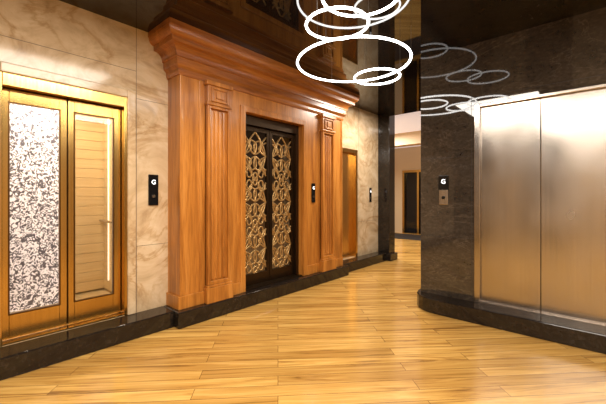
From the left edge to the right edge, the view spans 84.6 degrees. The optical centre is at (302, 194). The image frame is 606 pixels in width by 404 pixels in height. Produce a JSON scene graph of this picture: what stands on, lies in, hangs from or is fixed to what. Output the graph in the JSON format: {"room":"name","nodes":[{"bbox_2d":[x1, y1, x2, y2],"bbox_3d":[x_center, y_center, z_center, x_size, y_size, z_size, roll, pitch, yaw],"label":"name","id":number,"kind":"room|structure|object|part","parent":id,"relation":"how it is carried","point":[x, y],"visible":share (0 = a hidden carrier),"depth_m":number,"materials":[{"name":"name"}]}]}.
{"room":"elevator lobby","nodes":[
{"label":"elevator lobby","id":0,"kind":"room"},
{"bbox_2d":[0,0,377,346],"bbox_3d":[-1.552,-0.160,3.459,0.200,2.920,9.500,0,0,42],"label":"wall","id":1,"kind":"structure","parent":0,"point":[54,24],"depth_m":3.25,"materials":[{"name":"beige stone"}]},
{"bbox_2d":[0,71,126,346],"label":"elevator door","id":2,"kind":"structure","parent":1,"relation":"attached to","point":[63,148],"depth_m":3.26,"materials":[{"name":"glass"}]},
{"bbox_3d":[-2.825,0.045,3.271,0.030,2.190,0.845,0,0,42],"label":"floral panel","id":3,"kind":"part","parent":2,"relation":"part of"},
{"bbox_3d":[-2.190,0.149,2.728,0.040,1.942,0.421,0,0,42],"label":"door","id":4,"kind":"part","parent":2,"relation":"part of","materials":[{"name":"gold metal"}]},
{"bbox_3d":[-2.043,1.134,2.885,0.170,0.012,0.860,0,0,42],"label":"sill","id":5,"kind":"part","parent":2,"relation":"part of","materials":[{"name":"gold metal"}]},
{"bbox_3d":[-1.904,0.149,3.049,0.040,1.942,0.420,0,0,42],"label":"door","id":6,"kind":"part","parent":2,"relation":"part of","materials":[{"name":"gold metal"}]},
{"bbox_3d":[-2.132,0.305,3.741,0.760,0.030,0.050,0,0,42],"label":"cabin handrail","id":7,"kind":"part","parent":2,"relation":"part of","materials":[{"name":"metal"}]},
{"bbox_2d":[0,61,135,314],"bbox_3d":[-1.974,0.070,2.813,0.030,2.140,1.075,0,0,42],"label":"trim","id":8,"kind":"structure","parent":1,"relation":"attached to","point":[6,67],"depth_m":3.16,"materials":[{"name":"gold metal"}]},
{"bbox_2d":[0,306,173,380],"bbox_3d":[-2.885,1.220,1.633,0.240,0.160,4.600,0,0,42],"label":"baseboard","id":9,"kind":"structure","parent":1,"relation":"attached to","point":[16,359],"depth_m":2.70,"materials":[{"name":"black stone"}]},
{"bbox_2d":[148,174,157,205],"bbox_3d":[-1.503,-0.050,3.348,0.021,0.310,0.100,0,0,42],"label":"panel","id":10,"kind":"object","parent":1,"relation":"attached to","point":[152,179],"visible":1,"depth_m":3.34,"materials":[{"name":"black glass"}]},
{"bbox_2d":[2,28,369,311],"bbox_3d":[-1.510,-0.240,3.355,0.002,2.760,9.000,0,0,42],"label":"trim","id":11,"kind":"structure","parent":1,"relation":"attached to","point":[136,28],"depth_m":3.23,"materials":[{"name":"brown stone"}]},
{"bbox_2d":[148,17,359,120],"bbox_3d":[-0.312,-1.409,4.366,0.445,0.419,3.205,0,0,42],"label":"crown molding","id":12,"kind":"structure","parent":1,"relation":"attached to","point":[184,49],"depth_m":3.73,"materials":[{"name":"brown wood"}]},
{"bbox_2d":[166,257,342,309],"bbox_3d":[-0.388,1.075,4.420,0.260,0.130,2.815,0,0,42],"label":"baseboard","id":13,"kind":"structure","parent":1,"relation":"attached to","point":[186,301],"depth_m":3.44,"materials":[{"name":"brown wood"}]},
{"bbox_2d":[168,74,340,296],"bbox_3d":[-0.389,-0.080,4.434,0.240,2.440,2.795,0,0,42],"label":"panels","id":14,"kind":"object","parent":1,"relation":"attached to","point":[190,85],"visible":0.38,"depth_m":3.50,"materials":[{"name":"brown wood"}]},
{"bbox_2d":[204,79,232,303],"bbox_3d":[-0.912,-0.033,3.610,0.075,2.345,0.332,0,0,42],"label":"pilaster","id":15,"kind":"object","parent":14,"relation":"attached to","point":[219,289],"visible":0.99,"depth_m":3.56,"materials":[{"name":"brown wood"}]},
{"bbox_2d":[211,111,224,278],"bbox_3d":[-0.920,0.000,3.616,0.020,1.800,0.188,0,0,42],"label":"reeding","id":16,"kind":"object","parent":15,"relation":"attached to","point":[217,118],"visible":0.97,"depth_m":3.60,"materials":[{"name":"brown wood"}]},
{"bbox_2d":[211,87,228,104],"bbox_3d":[-0.896,-1.067,3.595,0.020,0.155,0.212,0,0,42],"label":"rosette","id":17,"kind":"object","parent":15,"relation":"attached to","point":[220,96],"visible":1,"depth_m":3.59,"materials":[{"name":"brown wood"}]},
{"bbox_2d":[180,74,341,296],"bbox_3d":[-0.294,-0.095,4.351,0.012,2.210,2.795,0,0,42],"label":"beads","id":18,"kind":"object","parent":14,"relation":"attached to","point":[181,76],"visible":0.81,"depth_m":3.47,"materials":[{"name":"brown wood"}]},
{"bbox_2d":[246,114,298,285],"bbox_3d":[-0.455,0.080,4.405,0.140,2.120,1.026,0,0,42],"label":"elevator door","id":19,"kind":"structure","parent":14,"relation":"attached to","point":[270,128],"depth_m":4.46,"materials":[{"name":"brown metal"}]},
{"bbox_2d":[246,132,265,273],"bbox_3d":[-0.610,0.096,4.231,0.023,1.805,0.383,0,0,42],"label":"lattice","id":20,"kind":"object","parent":19,"relation":"attached to","point":[248,142],"visible":0.93,"depth_m":4.23,"materials":[{"name":"gold metal"}]},
{"bbox_3d":[-0.610,0.134,4.231,0.040,1.988,0.459,0,0,42],"label":"frame","id":21,"kind":"part","parent":19,"relation":"part of","materials":[{"name":"brown metal"}]},
{"bbox_2d":[272,137,290,266],"bbox_3d":[-0.299,0.096,4.580,0.023,1.805,0.383,0,0,42],"label":"lattice","id":22,"kind":"object","parent":19,"relation":"attached to","point":[287,256],"visible":0.99,"depth_m":4.57,"materials":[{"name":"gold metal"}]},
{"bbox_3d":[-0.299,0.134,4.580,0.040,1.988,0.459,0,0,42],"label":"frame","id":23,"kind":"part","parent":19,"relation":"part of","materials":[{"name":"brown metal"}]},
{"bbox_2d":[311,183,314,202],"bbox_3d":[0.153,-0.030,4.846,0.021,0.280,0.075,0,0,42],"label":"panel","id":24,"kind":"object","parent":14,"relation":"attached to","point":[312,184],"visible":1,"depth_m":4.83,"materials":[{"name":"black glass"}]},
{"bbox_2d":[319,114,335,271],"bbox_3d":[0.379,-0.033,5.059,0.075,2.345,0.332,0,0,42],"label":"pilaster","id":25,"kind":"object","parent":14,"relation":"attached to","point":[327,262],"visible":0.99,"depth_m":4.97,"materials":[{"name":"brown wood"}]},
{"bbox_2d":[324,135,330,254],"bbox_3d":[0.372,0.000,5.066,0.020,1.800,0.188,0,0,42],"label":"reeding","id":26,"kind":"object","parent":25,"relation":"attached to","point":[327,139],"visible":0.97,"depth_m":5.07,"materials":[{"name":"brown wood"}]},
{"bbox_2d":[325,118,333,130],"bbox_3d":[0.396,-1.067,5.045,0.020,0.155,0.212,0,0,42],"label":"rosette","id":27,"kind":"object","parent":25,"relation":"attached to","point":[332,121],"visible":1,"depth_m":5.04,"materials":[{"name":"brown wood"}]},
{"bbox_2d":[163,265,348,328],"bbox_3d":[-0.350,1.220,4.410,0.330,0.160,2.920,0,0,42],"label":"baseboard","id":28,"kind":"structure","parent":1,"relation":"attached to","point":[183,318],"depth_m":3.89,"materials":[{"name":"black stone"}]},
{"bbox_2d":[246,131,283,273],"bbox_3d":[-0.634,0.080,4.565,0.020,2.120,1.026,0,0,42],"label":"backing","id":29,"kind":"object","parent":1,"relation":"attached to","point":[250,202],"visible":0.02,"depth_m":4.60,"materials":[{"name":"gold metal"}]},
{"bbox_2d":[240,105,306,292],"bbox_3d":[-0.336,0.045,4.300,0.018,2.190,1.174,0,0,42],"label":"trim","id":30,"kind":"structure","parent":1,"relation":"attached to","point":[243,109],"depth_m":3.91,"materials":[{"name":"brown wood"}]},
{"bbox_2d":[246,274,301,290],"bbox_3d":[-0.436,1.134,4.389,0.230,0.012,1.026,0,0,42],"label":"sill","id":31,"kind":"structure","parent":1,"relation":"attached to","point":[281,279],"depth_m":4.31,"materials":[{"name":"brown metal"}]},
{"bbox_2d":[342,152,351,257],"bbox_3d":[0.795,0.185,6.071,0.030,1.890,0.318,0,0,42],"label":"leaf","id":32,"kind":"object","parent":1,"relation":"attached to","point":[346,157],"visible":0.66,"depth_m":6.04,"materials":[{"name":"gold metal"}]},
{"bbox_2d":[342,147,357,256],"bbox_3d":[0.708,0.155,5.939,0.155,1.970,0.750,0,0,42],"label":"frame","id":33,"kind":"object","parent":1,"relation":"attached to","point":[353,152],"visible":0.38,"depth_m":6.14,"materials":[{"name":"gold metal"}]},
{"bbox_2d":[343,252,385,271],"bbox_3d":[1.073,1.220,6.089,0.220,0.160,1.480,0,0,42],"label":"baseboard","id":34,"kind":"structure","parent":1,"relation":"attached to","point":[366,260],"depth_m":6.03,"materials":[{"name":"black stone"}]},
{"bbox_2d":[369,188,371,201],"bbox_3d":[1.324,0.000,6.521,0.021,0.280,0.075,0,0,42],"label":"panel","id":35,"kind":"object","parent":1,"relation":"attached to","point":[370,189],"visible":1,"depth_m":6.51,"materials":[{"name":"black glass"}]},
{"bbox_2d":[0,232,605,403],"bbox_3d":[0.429,1.350,4.841,12.200,0.100,14.200,0,0,42],"label":"floor","id":36,"kind":"structure","parent":0,"point":[363,336],"depth_m":2.62,"materials":[{"name":"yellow wood"}]},
{"bbox_2d":[378,113,397,260],"bbox_3d":[1.698,-0.160,6.724,0.310,2.920,0.300,0,0,42],"label":"stone pillar","id":37,"kind":"structure","parent":36,"relation":"on","point":[386,122],"depth_m":6.68,"materials":[{"name":"stone"}]},
{"bbox_2d":[395,233,420,240],"bbox_3d":[3.077,1.294,10.518,3.000,0.012,1.200,0,0,42],"label":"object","id":38,"kind":"structure","parent":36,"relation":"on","point":[397,235],"depth_m":10.33,"materials":[{"name":"black"}]},
{"bbox_2d":[59,0,605,114],"bbox_3d":[0.897,-1.680,1.277,6.760,0.120,9.500,0,0,42],"label":"ceiling","id":39,"kind":"structure","parent":0,"point":[275,30],"depth_m":3.16,"materials":[{"name":"black paint"}]},
{"bbox_2d":[296,0,411,84],"bbox_3d":[0.386,-1.430,3.030,1.127,0.380,1.719,0,0,23],"label":"ring chandelier","id":40,"kind":"object","parent":39,"relation":"hanging from","point":[331,9],"visible":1,"depth_m":2.82,"materials":[{"name":"white"}]},
{"bbox_2d":[395,146,420,232],"bbox_3d":[5.011,-0.160,10.134,12.000,2.920,0.200,0,0,42],"label":"wall","id":41,"kind":"structure","parent":0,"point":[407,158],"depth_m":11.45,"materials":[{"name":"beige paint"}]},
{"bbox_2d":[402,170,420,233],"bbox_3d":[3.870,0.230,11.070,1.150,2.140,0.120,0,0,42],"label":"door","id":42,"kind":"structure","parent":41,"relation":"in","point":[403,171],"depth_m":11.38,"materials":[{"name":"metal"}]},
{"bbox_2d":[405,172,420,233],"bbox_3d":[3.903,0.270,11.108,1.010,2.060,0.020,0,0,42],"label":"glazing","id":43,"kind":"object","parent":42,"relation":"attached to","point":[410,178],"visible":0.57,"depth_m":11.27,"materials":[{"name":"black glass"}]},
{"bbox_2d":[395,130,420,147],"bbox_3d":[3.315,-1.460,8.230,12.000,0.320,0.300,0,0,42],"label":"ceiling beam","id":44,"kind":"structure","parent":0,"point":[413,138],"depth_m":8.58,"materials":[{"name":"beige paint"}]},
{"bbox_2d":[395,111,420,147],"bbox_3d":[3.589,-1.680,8.388,12.200,0.120,4.700,0,0,42],"label":"ceiling","id":45,"kind":"structure","parent":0,"point":[408,122],"depth_m":7.54,"materials":[{"name":"white paint"}]},
{"bbox_2d":[421,7,605,301],"bbox_3d":[3.914,-0.160,3.330,4.585,2.920,2.420,0,0,42],"label":"wall","id":46,"kind":"structure","parent":0,"point":[572,48],"depth_m":3.62,"materials":[{"name":"stone"}]},
{"bbox_2d":[438,175,448,204],"bbox_3d":[1.589,-0.055,3.767,0.110,0.330,0.021,0,0,42],"label":"panel","id":47,"kind":"object","parent":46,"relation":"attached to","point":[443,181],"visible":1,"depth_m":3.76,"materials":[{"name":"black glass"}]},
{"bbox_3d":[1.591,0.025,3.771,0.100,0.170,0.012,0,0,42],"label":"button plate","id":48,"kind":"part","parent":47,"relation":"part of","materials":[{"name":"metal"}]},
{"bbox_2d":[481,99,540,311],"bbox_3d":[2.100,0.099,3.386,0.520,2.058,0.030,0,0,42],"label":"leaf","id":49,"kind":"object","parent":46,"relation":"attached to","point":[510,132],"visible":1,"depth_m":3.36,"materials":[{"name":"metal"}]},
{"bbox_2d":[417,288,605,353],"bbox_3d":[3.821,1.220,3.266,4.640,0.160,2.640,0,0,42],"label":"baseboard","id":50,"kind":"structure","parent":46,"relation":"attached to","point":[589,337],"depth_m":3.12,"materials":[{"name":"black stone"}]},
{"bbox_2d":[421,44,604,300],"bbox_3d":[3.109,-0.240,2.426,4.585,2.760,0.002,0,0,42],"label":"trim","id":51,"kind":"structure","parent":46,"relation":"attached to","point":[471,44],"depth_m":3.58,"materials":[{"name":"black"}]},
{"bbox_2d":[474,83,605,302],"bbox_3d":[2.299,0.090,3.219,1.150,2.100,0.135,0,0,42],"label":"frame","id":52,"kind":"object","parent":46,"relation":"attached to","point":[477,108],"visible":0.83,"depth_m":3.53,"materials":[{"name":"metal"}]},
{"bbox_2d":[480,301,605,327],"bbox_3d":[2.302,1.134,3.219,1.045,0.012,0.130,0,0,42],"label":"sill","id":53,"kind":"structure","parent":46,"relation":"attached to","point":[483,302],"depth_m":3.14,"materials":[{"name":"metal"}]},
{"bbox_2d":[541,88,605,324],"bbox_3d":[2.492,0.099,3.037,0.520,2.058,0.030,0,0,42],"label":"leaf","id":54,"kind":"object","parent":46,"relation":"attached to","point":[573,125],"visible":1,"depth_m":3.04,"materials":[{"name":"metal"}]}
]}

